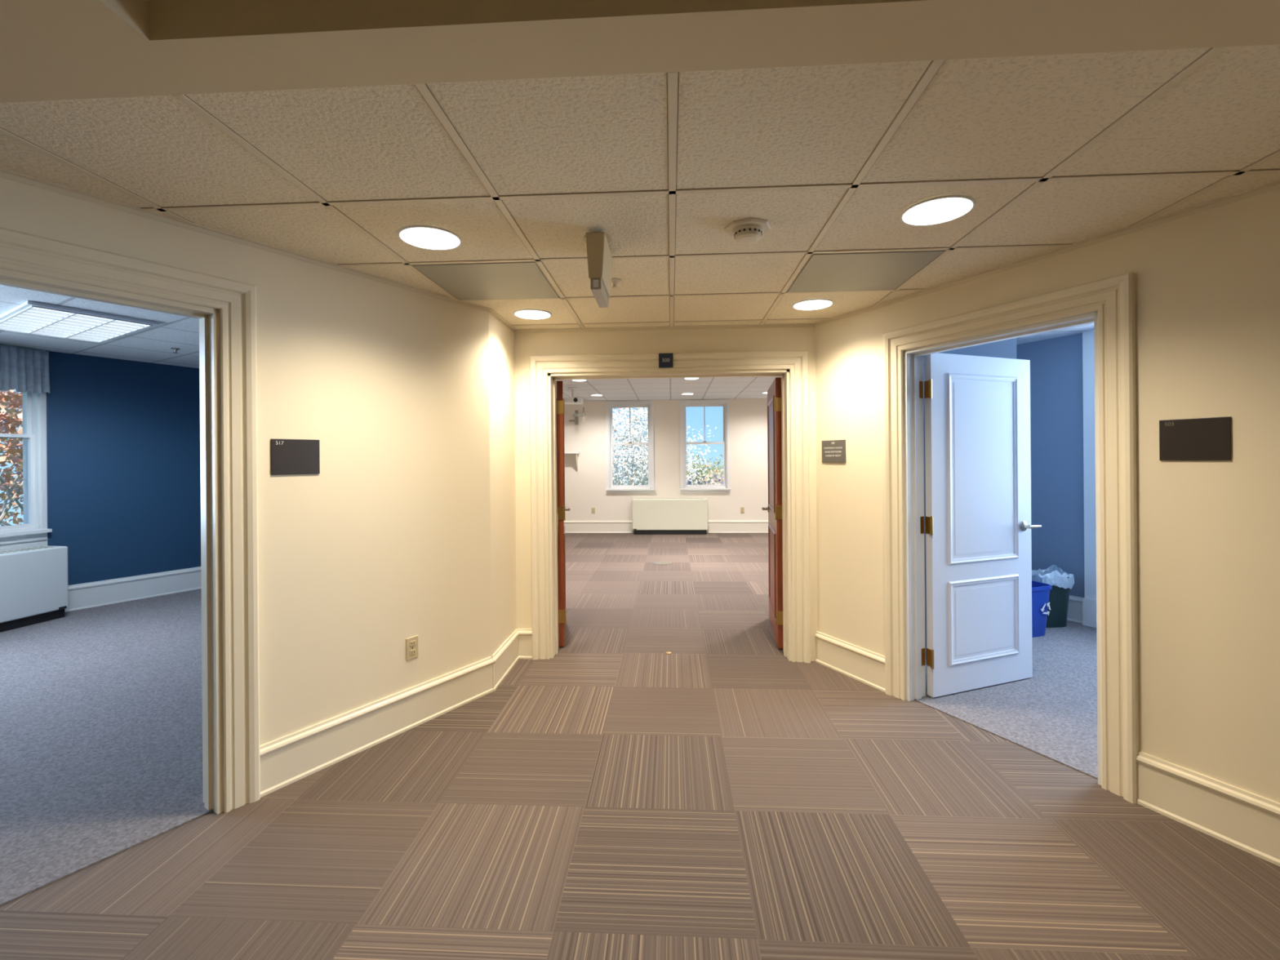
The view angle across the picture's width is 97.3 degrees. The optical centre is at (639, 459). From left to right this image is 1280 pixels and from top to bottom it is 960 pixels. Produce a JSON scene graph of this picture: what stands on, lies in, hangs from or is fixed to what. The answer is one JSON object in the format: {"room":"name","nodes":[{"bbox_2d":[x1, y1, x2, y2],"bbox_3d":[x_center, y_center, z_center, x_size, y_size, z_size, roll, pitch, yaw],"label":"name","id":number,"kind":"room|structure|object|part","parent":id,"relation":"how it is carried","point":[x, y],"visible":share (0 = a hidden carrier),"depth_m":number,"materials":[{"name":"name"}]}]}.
{"room":"office hallway","nodes":[
{"label":"office hallway","id":0,"kind":"room"},
{"bbox_2d":[0,284,199,368],"bbox_3d":[-3.550,-1.057,4.126,5.113,0.030,7.150,0,0,3],"label":"ceiling","id":1,"kind":"structure","parent":0,"point":[153,344],"depth_m":4.80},
{"bbox_2d":[0,300,158,342],"bbox_3d":[-4.310,-1.018,4.263,1.160,0.030,0.680,0,0,31],"label":"recessed light","id":2,"kind":"object","parent":1,"relation":"in","point":[28,317],"visible":1,"depth_m":4.18,"materials":[{"name":"white plastic"}]},
{"bbox_2d":[0,307,143,340],"bbox_3d":[-4.310,-1.024,4.263,1.100,0.006,0.620,0,0,31],"label":"diffuser","id":3,"kind":"object","parent":2,"relation":"attached to","point":[50,322],"depth_m":4.23,"materials":[{"name":"white plastic"}]},
{"bbox_2d":[170,347,180,352],"bbox_3d":[-4.326,-1.015,5.245,0.070,0.039,0.070,0,0,3],"label":"sprinkler","id":4,"kind":"object","parent":1,"relation":"attached to","point":[175,349],"visible":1,"depth_m":5.23,"materials":[{"name":"white metal"}]},
{"bbox_2d":[571,379,586,381],"bbox_3d":[-0.867,-1.137,8.059,0.216,0.009,0.216,0,0,3],"label":"recessed light","id":5,"kind":"object","parent":1,"relation":"in","point":[571,380],"visible":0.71,"depth_m":8.04,"materials":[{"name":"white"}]},
{"bbox_2d":[681,392,693,395],"bbox_3d":[0.835,-1.150,9.868,0.216,0.009,0.216,0,0,3],"label":"recessed light","id":6,"kind":"object","parent":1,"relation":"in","point":[685,393],"visible":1,"depth_m":9.83,"materials":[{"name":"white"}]},
{"bbox_2d":[684,377,698,379],"bbox_3d":[0.730,-1.149,7.971,0.216,0.009,0.216,0,0,3],"label":"recessed light","id":7,"kind":"object","parent":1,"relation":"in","point":[684,378],"visible":0.69,"depth_m":7.95,"materials":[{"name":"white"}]},
{"bbox_2d":[45,351,200,585],"bbox_3d":[-4.914,0.059,6.531,0.070,2.800,2.795,0,0,30],"label":"wall","id":8,"kind":"structure","parent":0,"point":[123,436],"depth_m":5.79,"materials":[{"name":"blue paint"}]},
{"bbox_2d":[0,343,47,551],"bbox_3d":[-6.033,0.068,3.096,0.200,2.800,4.503,0,0,9],"label":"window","id":9,"kind":"structure","parent":8,"relation":"in","point":[11,546],"depth_m":5.28,"materials":[{"name":"white wood"}]},
{"bbox_2d":[0,390,52,544],"bbox_3d":[-5.699,-0.132,4.791,0.180,1.755,1.040,0,0,9],"label":"window","id":10,"kind":"structure","parent":9,"relation":"attached to","point":[38,414],"depth_m":5.25,"materials":[{"name":"white wood"}]},
{"bbox_2d":[0,390,35,529],"bbox_3d":[-5.736,-0.164,4.797,0.156,1.580,0.912,0,0,3],"label":"sash","id":11,"kind":"object","parent":10,"relation":"attached to","point":[28,434],"depth_m":5.22,"materials":[{"name":"white wood"}]},
{"bbox_2d":[0,344,49,394],"bbox_3d":[-5.603,-0.804,4.780,0.061,0.402,0.987,0,0,9],"label":"window valance","id":12,"kind":"object","parent":10,"relation":"attached to","point":[23,370],"visible":1,"depth_m":5.07,"materials":[{"name":"fabric"}]},
{"bbox_2d":[64,566,201,612],"bbox_3d":[-4.862,1.333,6.507,0.026,0.252,2.795,0,0,30],"label":"baseboard","id":13,"kind":"structure","parent":8,"relation":"attached to","point":[102,593],"depth_m":5.83,"materials":[{"name":"white"}]},
{"bbox_2d":[0,177,491,745],"bbox_3d":[-1.947,0.036,1.993,0.070,2.800,3.614,0,0,33],"label":"wall","id":14,"kind":"structure","parent":0,"point":[384,546],"depth_m":2.75,"materials":[{"name":"beige paint"}]},
{"bbox_2d":[0,268,223,814],"bbox_3d":[-2.066,0.414,1.869,0.142,2.045,1.105,0,0,33],"label":"trim","id":15,"kind":"structure","parent":14,"relation":"attached to","point":[209,317],"depth_m":2.29,"materials":[{"name":"beige wood"}]},
{"bbox_2d":[0,226,260,813],"bbox_3d":[-1.993,0.351,1.821,0.036,2.170,1.354,0,0,33],"label":"trim","id":16,"kind":"structure","parent":14,"relation":"attached to","point":[20,251],"depth_m":2.31,"materials":[{"name":"beige wood"}]},
{"bbox_2d":[271,438,319,475],"bbox_3d":[-1.547,-0.013,2.534,0.010,0.158,0.205,0,0,33],"label":"room sign","id":17,"kind":"object","parent":14,"relation":"attached to","point":[288,456],"visible":1,"depth_m":2.53,"materials":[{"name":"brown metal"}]},
{"bbox_2d":[259,655,495,797],"bbox_3d":[-1.893,1.330,1.972,0.026,0.210,3.626,0,0,33],"label":"baseboard","id":18,"kind":"structure","parent":14,"relation":"attached to","point":[286,760],"depth_m":2.79,"materials":[{"name":"beige"}]},
{"bbox_2d":[405,635,418,660],"bbox_3d":[-1.220,1.010,3.021,0.010,0.116,0.072,0,0,33],"label":"wall outlet","id":19,"kind":"object","parent":14,"relation":"attached to","point":[411,643],"visible":1,"depth_m":3.02,"materials":[{"name":"beige plastic"}]},
{"bbox_2d":[488,313,516,655],"bbox_3d":[-0.949,0.028,3.773,0.070,2.800,0.570,0,0,3],"label":"wall","id":20,"kind":"structure","parent":0,"point":[501,339],"depth_m":3.74,"materials":[{"name":"beige paint"}]},
{"bbox_2d":[490,629,519,691],"bbox_3d":[-0.891,1.322,3.764,0.026,0.210,0.582,0,0,3],"label":"baseboard","id":21,"kind":"structure","parent":20,"relation":"attached to","point":[506,656],"depth_m":3.73,"materials":[{"name":"beige"}]},
{"bbox_2d":[0,533,1279,959],"bbox_3d":[-0.267,1.480,4.021,13.000,0.125,14.400,0,0,3],"label":"floor","id":22,"kind":"structure","parent":0,"point":[615,796],"depth_m":2.23,"materials":[{"name":"carpet"}]},
{"bbox_2d":[0,546,68,632],"bbox_3d":[-5.542,1.129,4.525,0.252,0.658,1.470,0,0,9],"label":"radiator","id":23,"kind":"object","parent":22,"relation":"on","point":[33,581],"visible":1,"depth_m":4.96,"materials":[{"name":"white metal"}]},
{"bbox_2d":[0,546,46,554],"bbox_3d":[-5.551,0.802,4.526,0.140,0.004,1.322,0,0,9],"label":"grille","id":24,"kind":"object","parent":23,"relation":"attached to","point":[15,551],"depth_m":4.97,"materials":[{"name":"grey metal"}]},
{"bbox_2d":[653,560,671,564],"bbox_3d":[0.305,1.413,7.696,0.260,0.010,0.260,0,0,3],"label":"box","id":25,"kind":"object","parent":22,"relation":"on","point":[662,562],"visible":1,"depth_m":7.68,"materials":[{"name":"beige metal"}]},
{"bbox_2d":[631,497,707,533],"bbox_3d":[0.570,1.075,10.734,1.420,0.668,0.242,0,0,3],"label":"radiator","id":26,"kind":"object","parent":22,"relation":"on","point":[659,515],"visible":1,"depth_m":10.62,"materials":[{"name":"beige metal"}]},
{"bbox_2d":[1031,580,1052,637],"bbox_3d":[3.092,1.190,4.497,0.294,0.400,0.241,0,0,-17],"label":"recycling bin","id":27,"kind":"object","parent":22,"relation":"on","point":[1040,591],"visible":0.46,"depth_m":4.40,"materials":[{"name":"blue plastic"}]},
{"bbox_2d":[1031,564,1074,627],"bbox_3d":[3.424,1.147,4.750,0.337,0.482,0.278,0,0,-7],"label":"basket","id":28,"kind":"object","parent":22,"relation":"on","point":[1061,581],"visible":0.7,"depth_m":4.64,"materials":[{"name":"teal plastic"}]},
{"bbox_2d":[0,0,1279,102],"bbox_3d":[-0.215,-1.152,-0.814,5.533,0.452,4.352,0,0,3],"label":"ceiling","id":29,"kind":"structure","parent":0,"point":[51,50],"depth_m":1.23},
{"bbox_2d":[397,224,462,250],"bbox_3d":[-0.879,-0.926,2.361,0.256,0.009,0.256,0,0,3],"label":"recessed light","id":30,"kind":"object","parent":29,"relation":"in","point":[424,237],"visible":1,"depth_m":2.34,"materials":[{"name":"white plastic"}]},
{"bbox_2d":[513,308,551,319],"bbox_3d":[-0.686,-0.928,3.603,0.244,0.009,0.244,0,0,3],"label":"recessed light","id":31,"kind":"object","parent":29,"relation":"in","point":[526,313],"visible":1,"depth_m":3.58,"materials":[{"name":"white"}]},
{"bbox_2d":[583,231,613,307],"bbox_3d":[-0.173,-0.817,2.433,0.124,0.246,0.300,0,0,3],"label":"exit sign","id":32,"kind":"object","parent":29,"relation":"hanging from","point":[599,257],"visible":1,"depth_m":2.29,"materials":[{"name":"beige paint"}]},
{"bbox_3d":[-0.172,-0.716,2.433,0.044,0.044,0.280,0,0,3],"label":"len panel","id":33,"kind":"part","parent":32,"relation":"part of","materials":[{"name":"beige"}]},
{"bbox_2d":[611,278,621,288],"bbox_3d":[-0.131,-0.918,2.951,0.070,0.039,0.070,0,0,3],"label":"sprinkler","id":34,"kind":"object","parent":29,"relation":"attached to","point":[615,281],"visible":0.98,"depth_m":2.94,"materials":[{"name":"beige metal"}]},
{"bbox_2d":[0,44,1279,328],"bbox_3d":[0.233,-0.940,2.661,4.825,0.005,2.659,0,0,3],"label":"grid","id":35,"kind":"object","parent":29,"relation":"attached to","point":[935,64],"visible":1,"depth_m":1.96,"materials":[{"name":"beige metal"}]},
{"bbox_2d":[791,297,833,310],"bbox_3d":[1.050,-0.942,3.427,0.244,0.009,0.244,0,0,3],"label":"recessed light","id":36,"kind":"object","parent":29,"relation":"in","point":[818,303],"visible":1,"depth_m":3.40,"materials":[{"name":"white"}]},
{"bbox_2d":[899,194,976,226],"bbox_3d":[1.128,-0.943,2.141,0.256,0.009,0.256,0,0,3],"label":"recessed light","id":37,"kind":"object","parent":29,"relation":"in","point":[945,208],"visible":1,"depth_m":2.12,"materials":[{"name":"white"}]},
{"bbox_2d":[0,44,1279,328],"bbox_3d":[0.233,-0.957,2.667,4.826,0.030,2.648,0,0,3],"label":"ceiling","id":38,"kind":"structure","parent":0,"point":[1015,117],"depth_m":1.77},
{"bbox_2d":[413,261,559,300],"bbox_3d":[-0.775,-0.931,2.968,0.588,0.006,0.587,0,0,3],"label":"ceiling vent panel","id":39,"kind":"object","parent":38,"relation":"in","point":[504,280],"depth_m":2.92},
{"bbox_2d":[724,217,771,243],"bbox_3d":[0.439,-0.917,2.289,0.176,0.055,0.176,0,0,26],"label":"smoke detector","id":40,"kind":"object","parent":38,"relation":"attached to","point":[748,230],"visible":1,"depth_m":2.25,"materials":[{"name":"beige plastic"}]},
{"bbox_2d":[786,250,944,292],"bbox_3d":[1.106,-0.946,2.865,0.588,0.006,0.587,0,0,3],"label":"ceiling vent panel","id":41,"kind":"object","parent":38,"relation":"in","point":[859,271],"depth_m":2.81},
{"bbox_2d":[564,398,768,533],"bbox_3d":[0.406,0.017,11.004,5.000,2.800,0.220,0,0,3],"label":"wall","id":42,"kind":"structure","parent":0,"point":[585,488],"depth_m":10.89,"materials":[{"name":"beige paint"}]},
{"bbox_2d":[564,452,580,471],"bbox_3d":[-1.423,0.040,10.885,0.500,0.362,0.220,0,0,3],"label":"wall shelf","id":43,"kind":"object","parent":42,"relation":"attached to","point":[575,453],"visible":0.55,"depth_m":10.84,"materials":[{"name":"white wood"}]},
{"bbox_2d":[568,407,585,424],"bbox_3d":[-1.222,-0.830,10.784,0.224,0.300,0.478,0,0,-29],"label":"wall bracket","id":44,"kind":"object","parent":42,"relation":"attached to","point":[575,415],"depth_m":10.65,"materials":[{"name":"grey metal"}]},
{"bbox_2d":[591,507,595,513],"bbox_3d":[-0.911,0.997,10.962,0.072,0.116,0.010,0,0,3],"label":"wall outlet","id":45,"kind":"object","parent":42,"relation":"attached to","point":[593,509],"visible":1,"depth_m":10.96,"materials":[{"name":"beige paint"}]},
{"bbox_2d":[605,400,654,493],"bbox_3d":[-0.191,-0.236,10.987,0.945,1.795,0.240,0,0,3],"label":"window","id":46,"kind":"structure","parent":42,"relation":"in","point":[609,490],"depth_m":10.91,"materials":[{"name":"white wood"}]},
{"bbox_2d":[609,404,650,487],"bbox_3d":[-0.190,-0.258,10.994,0.775,1.600,0.065,0,0,3],"label":"sash","id":47,"kind":"object","parent":46,"relation":"attached to","point":[636,406],"depth_m":10.98,"materials":[{"name":"white wood"}]},
{"bbox_2d":[564,520,768,533],"bbox_3d":[0.409,1.296,10.882,5.000,0.242,0.026,0,0,3],"label":"baseboard","id":48,"kind":"structure","parent":42,"relation":"attached to","point":[713,526],"depth_m":10.91,"materials":[{"name":"white wood"}]},
{"bbox_2d":[680,400,731,493],"bbox_3d":[1.255,-0.247,10.907,0.970,1.795,0.240,0,0,3],"label":"window","id":49,"kind":"structure","parent":42,"relation":"in","point":[726,489],"depth_m":10.83,"materials":[{"name":"white wood"}]},
{"bbox_2d":[684,404,725,487],"bbox_3d":[1.255,-0.270,10.915,0.800,1.600,0.065,0,0,3],"label":"sash","id":50,"kind":"object","parent":49,"relation":"attached to","point":[723,442],"depth_m":10.90,"materials":[{"name":"white wood"}]},
{"bbox_2d":[740,506,744,513],"bbox_3d":[1.965,0.974,10.804,0.072,0.116,0.010,0,0,3],"label":"wall outlet","id":51,"kind":"object","parent":42,"relation":"attached to","point":[742,509],"visible":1,"depth_m":10.80,"materials":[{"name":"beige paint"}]},
{"bbox_2d":[514,326,817,661],"bbox_3d":[0.170,0.019,4.047,2.274,2.800,0.100,0,0,3],"label":"wall","id":52,"kind":"structure","parent":0,"point":[775,339],"depth_m":4.01,"materials":[{"name":"beige paint"}]},
{"bbox_2d":[515,628,532,658],"bbox_3d":[-0.830,1.322,4.039,0.118,0.210,0.026,0,0,3],"label":"baseboard","id":53,"kind":"structure","parent":52,"relation":"attached to","point":[525,638],"depth_m":4.04,"materials":[{"name":"beige"}]},
{"bbox_2d":[556,381,564,646],"bbox_3d":[-0.657,0.409,4.677,0.046,2.008,0.847,0,0,-8],"label":"leaf","id":54,"kind":"object","parent":52,"relation":"attached to","point":[559,384],"visible":0.76,"depth_m":4.26,"materials":[{"name":"brown wood"}]},
{"bbox_2d":[556,398,565,608],"bbox_3d":[-0.657,0.375,4.676,0.065,1.700,0.610,0,0,-8],"label":"panels","id":55,"kind":"object","parent":54,"relation":"attached to","point":[562,398],"visible":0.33,"depth_m":4.38,"materials":[{"name":"brown wood"}]},
{"bbox_2d":[556,400,566,623],"bbox_3d":[-0.592,0.395,4.252,0.055,1.690,0.016,0,0,-8],"label":"hinges","id":56,"kind":"object","parent":52,"relation":"attached to","point":[560,404],"visible":1,"depth_m":4.25,"materials":[{"name":"gold metal"}]},
{"bbox_2d":[0,167,1279,333],"bbox_3d":[0.233,-0.931,2.661,4.827,0.023,2.659,0,0,3],"label":"trim","id":57,"kind":"structure","parent":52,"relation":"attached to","point":[4,173],"depth_m":2.50,"materials":[{"name":"beige"}]},
{"bbox_2d":[658,353,673,367],"bbox_3d":[0.182,-0.697,3.955,0.100,0.100,0.009,0,0,3],"label":"number sign","id":58,"kind":"object","parent":52,"relation":"attached to","point":[665,360],"visible":1,"depth_m":3.95,"materials":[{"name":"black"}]},
{"bbox_2d":[547,368,791,661],"bbox_3d":[0.207,0.396,4.094,1.712,2.045,0.202,0,0,3],"label":"trim","id":59,"kind":"structure","parent":52,"relation":"attached to","point":[784,373],"depth_m":4.04,"materials":[{"name":"beige wood"}]},
{"bbox_2d":[529,350,810,662],"bbox_3d":[0.200,0.334,3.977,1.961,2.170,0.036,0,0,3],"label":"trim","id":60,"kind":"structure","parent":52,"relation":"attached to","point":[797,361],"depth_m":3.97,"materials":[{"name":"beige"}]},
{"bbox_2d":[767,377,782,648],"bbox_3d":[1.098,0.395,4.586,0.045,2.008,0.847,0,0,9],"label":"leaf","id":61,"kind":"object","parent":52,"relation":"attached to","point":[775,388],"visible":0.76,"depth_m":4.17,"materials":[{"name":"brown wood"}]},
{"bbox_2d":[761,505,768,512],"bbox_3d":[1.154,0.431,4.955,0.165,0.160,0.124,0,0,9],"label":"door handle","id":62,"kind":"object","parent":61,"relation":"attached to","point":[762,508],"depth_m":4.92,"materials":[{"name":"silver metal"}]},
{"bbox_2d":[767,395,776,618],"bbox_3d":[1.097,0.361,4.585,0.065,1.700,0.610,0,0,9],"label":"panels","id":63,"kind":"object","parent":61,"relation":"attached to","point":[771,411],"visible":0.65,"depth_m":4.58,"materials":[{"name":"brown wood"}]},
{"bbox_2d":[773,396,782,626],"bbox_3d":[1.027,0.382,4.162,0.055,1.690,0.016,0,0,9],"label":"hinges","id":64,"kind":"object","parent":52,"relation":"attached to","point":[777,401],"visible":1,"depth_m":4.16,"materials":[{"name":"gold metal"}]},
{"bbox_2d":[555,376,781,400],"bbox_3d":[0.203,-1.167,7.500,5.000,0.030,6.800,0,0,3],"label":"ceiling","id":65,"kind":"structure","parent":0,"point":[709,388],"depth_m":9.16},
{"bbox_2d":[562,387,583,404],"bbox_3d":[-1.067,-1.017,8.969,0.300,0.250,0.245,0,0,3],"label":"ceiling projector","id":66,"kind":"object","parent":65,"relation":"hanging from","point":[572,400],"depth_m":8.86,"materials":[{"name":"white plastic"}]},
{"bbox_2d":[923,337,1016,658],"bbox_3d":[2.004,0.004,4.011,1.280,2.800,0.070,0,0,3],"label":"wall","id":67,"kind":"structure","parent":0,"point":[1006,348],"depth_m":3.96,"materials":[{"name":"blue paint"}]},
{"bbox_2d":[815,188,1279,803],"bbox_3d":[2.204,0.002,2.049,0.070,2.800,4.247,0,0,-26],"label":"wall","id":68,"kind":"structure","parent":0,"point":[1207,282],"depth_m":2.17,"materials":[{"name":"beige paint"}]},
{"bbox_2d":[822,440,845,462],"bbox_3d":[1.301,-0.055,3.788,0.010,0.150,0.210,0,0,-26],"label":"room sign","id":69,"kind":"object","parent":68,"relation":"attached to","point":[833,451],"visible":1,"depth_m":3.78,"materials":[{"name":"grey plastic"}]},
{"bbox_2d":[919,381,924,666],"bbox_3d":[1.662,0.377,3.328,0.045,1.680,0.002,0,0,-26],"label":"hinges","id":70,"kind":"object","parent":68,"relation":"attached to","point":[921,383],"visible":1,"depth_m":3.33,"materials":[{"name":"gold metal"}]},
{"bbox_2d":[924,352,1032,697],"bbox_3d":[2.089,0.380,3.457,0.855,2.023,0.057,0,0,-21],"label":"leaf","id":71,"kind":"object","parent":68,"relation":"attached to","point":[944,679],"depth_m":3.37,"materials":[{"name":"white paint"}]},
{"bbox_3d":[1.697,0.376,3.309,0.016,1.690,0.055,0,0,-21],"label":"hinges","id":72,"kind":"part","parent":71,"relation":"part of","materials":[{"name":"gold metal"}]},
{"bbox_2d":[946,373,1019,666],"bbox_3d":[2.096,0.353,3.466,0.590,1.740,0.065,0,0,-21],"label":"panels","id":73,"kind":"object","parent":71,"relation":"attached to","point":[982,412],"visible":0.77,"depth_m":3.44,"materials":[{"name":"white paint"}]},
{"bbox_2d":[1018,520,1041,531],"bbox_3d":[2.441,0.420,3.595,0.124,0.160,0.165,0,0,-21],"label":"door handle","id":74,"kind":"object","parent":71,"relation":"attached to","point":[1023,526],"depth_m":3.54,"materials":[{"name":"silver metal"}]},
{"bbox_2d":[903,311,1101,785],"bbox_3d":[1.830,0.383,2.889,0.142,2.045,0.977,0,0,-26],"label":"trim","id":75,"kind":"structure","parent":68,"relation":"attached to","point":[913,357],"depth_m":3.29,"materials":[{"name":"white wood"}]},
{"bbox_2d":[882,271,1138,804],"bbox_3d":[1.751,0.321,2.851,0.036,2.170,1.226,0,0,-26],"label":"trim","id":76,"kind":"structure","parent":68,"relation":"attached to","point":[1113,298],"depth_m":2.39,"materials":[{"name":"beige wood"}]},
{"bbox_2d":[814,631,1279,866],"bbox_3d":[2.171,1.298,2.028,0.026,0.210,4.248,0,0,-26],"label":"baseboard","id":77,"kind":"structure","parent":68,"relation":"attached to","point":[1249,822],"depth_m":2.15,"materials":[{"name":"beige"}]},
{"bbox_2d":[1159,416,1231,460],"bbox_3d":[2.110,-0.077,2.147,0.010,0.160,0.205,0,0,-26],"label":"room sign","id":78,"kind":"object","parent":68,"relation":"attached to","point":[1196,438],"visible":1,"depth_m":2.14,"materials":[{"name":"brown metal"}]},
{"bbox_2d":[1016,333,1084,597],"bbox_3d":[4.022,-0.012,4.445,0.200,2.800,5.076,0,0,-27],"label":"wall","id":79,"kind":"structure","parent":0,"point":[1056,381],"depth_m":4.94,"materials":[{"name":"blue paint"}]},
{"bbox_2d":[1066,595,1082,623],"bbox_3d":[3.932,1.278,4.394,0.026,0.220,5.076,0,0,-27],"label":"baseboard","id":80,"kind":"structure","parent":79,"relation":"attached to","point":[1075,603],"depth_m":4.81,"materials":[{"name":"white"}]},
{"bbox_2d":[1082,329,1096,627],"bbox_3d":[3.766,0.157,4.663,0.065,2.455,0.165,0,0,-27],"label":"trim","id":81,"kind":"structure","parent":79,"relation":"attached to","point":[1089,602],"depth_m":4.68,"materials":[{"name":"white wood"}]},
{"bbox_2d":[1016,323,1093,344],"bbox_3d":[2.987,-1.079,3.420,2.556,0.030,5.983,0,0,-27],"label":"ceiling","id":82,"kind":"structure","parent":0,"point":[1076,330],"depth_m":4.80,"materials":[{"name":"white paint"}]},
{"label":"outside","id":83,"kind":"structure","parent":0,"visible":0},
{"bbox_3d":[2.818,8.498,49.924,180.000,0.200,220.000,0,0,3],"label":"lawn","id":84,"kind":"structure","parent":83,"visible":0},
{"bbox_2d":[0,388,22,524],"bbox_3d":[-12.793,1.258,9.654,9.727,14.528,10.633,0,0,-41],"label":"autumn tree","id":85,"kind":"object","parent":84,"relation":"on","point":[15,417],"visible":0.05,"depth_m":10.65,"materials":[{"name":"beige plant"}]},
{"bbox_2d":[0,391,23,525],"bbox_3d":[-14.425,0.575,14.564,11.549,15.920,11.640,0,0,23],"label":"autumn tree","id":86,"kind":"object","parent":84,"relation":"on","point":[6,488],"visible":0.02,"depth_m":15.25,"materials":[{"name":"beige plant"}]},
{"bbox_2d":[612,407,647,484],"bbox_3d":[-4.331,0.606,27.457,11.930,15.698,10.240,0,0,0],"label":"autumn tree","id":87,"kind":"object","parent":84,"relation":"on","point":[615,430],"visible":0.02,"depth_m":27.02,"materials":[{"name":"beige plant"}]},
{"bbox_2d":[613,426,711,484],"bbox_3d":[1.220,2.399,59.322,15.924,12.023,11.744,0,0,39],"label":"autumn tree","id":88,"kind":"object","parent":84,"relation":"on","point":[615,426],"visible":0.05,"depth_m":58.84,"materials":[{"name":"beige plant"}]},
{"bbox_2d":[612,407,716,484],"bbox_3d":[-0.263,1.911,21.758,6.443,13.022,7.153,0,0,7],"label":"autumn tree","id":89,"kind":"object","parent":84,"relation":"on","point":[636,457],"visible":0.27,"depth_m":20.52,"materials":[{"name":"beige plant"}]},
{"bbox_2d":[625,453,723,484],"bbox_3d":[4.214,3.425,51.661,13.593,9.923,12.624,0,0,-7],"label":"autumn tree","id":90,"kind":"object","parent":84,"relation":"on","point":[706,473],"visible":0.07,"depth_m":48.55,"materials":[{"name":"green plant"}]},
{"bbox_2d":[686,452,723,475],"bbox_3d":[9.523,3.541,65.309,13.079,9.606,13.215,0,0,-41],"label":"autumn tree","id":91,"kind":"object","parent":84,"relation":"on","point":[720,460],"visible":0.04,"depth_m":66.28,"materials":[{"name":"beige plant"}]},
{"bbox_2d":[689,457,723,484],"bbox_3d":[9.466,3.436,40.034,11.920,9.816,11.444,0,0,3],"label":"autumn tree","id":92,"kind":"object","parent":84,"relation":"on","point":[712,480],"visible":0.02,"depth_m":40.44,"materials":[{"name":"beige plant"}]},
{"bbox_3d":[5.965,5.922,49.249,8.000,4.900,7.000,0,0,3],"label":"wall","id":93,"kind":"structure","parent":84,"relation":"on","visible":0},
{"bbox_2d":[686,475,724,484],"bbox_3d":[5.937,2.423,49.249,8.800,2.100,7.800,0,0,3],"label":"gable roof","id":94,"kind":"structure","parent":93,"relation":"on","point":[717,481],"depth_m":48.32,"materials":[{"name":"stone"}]}
]}

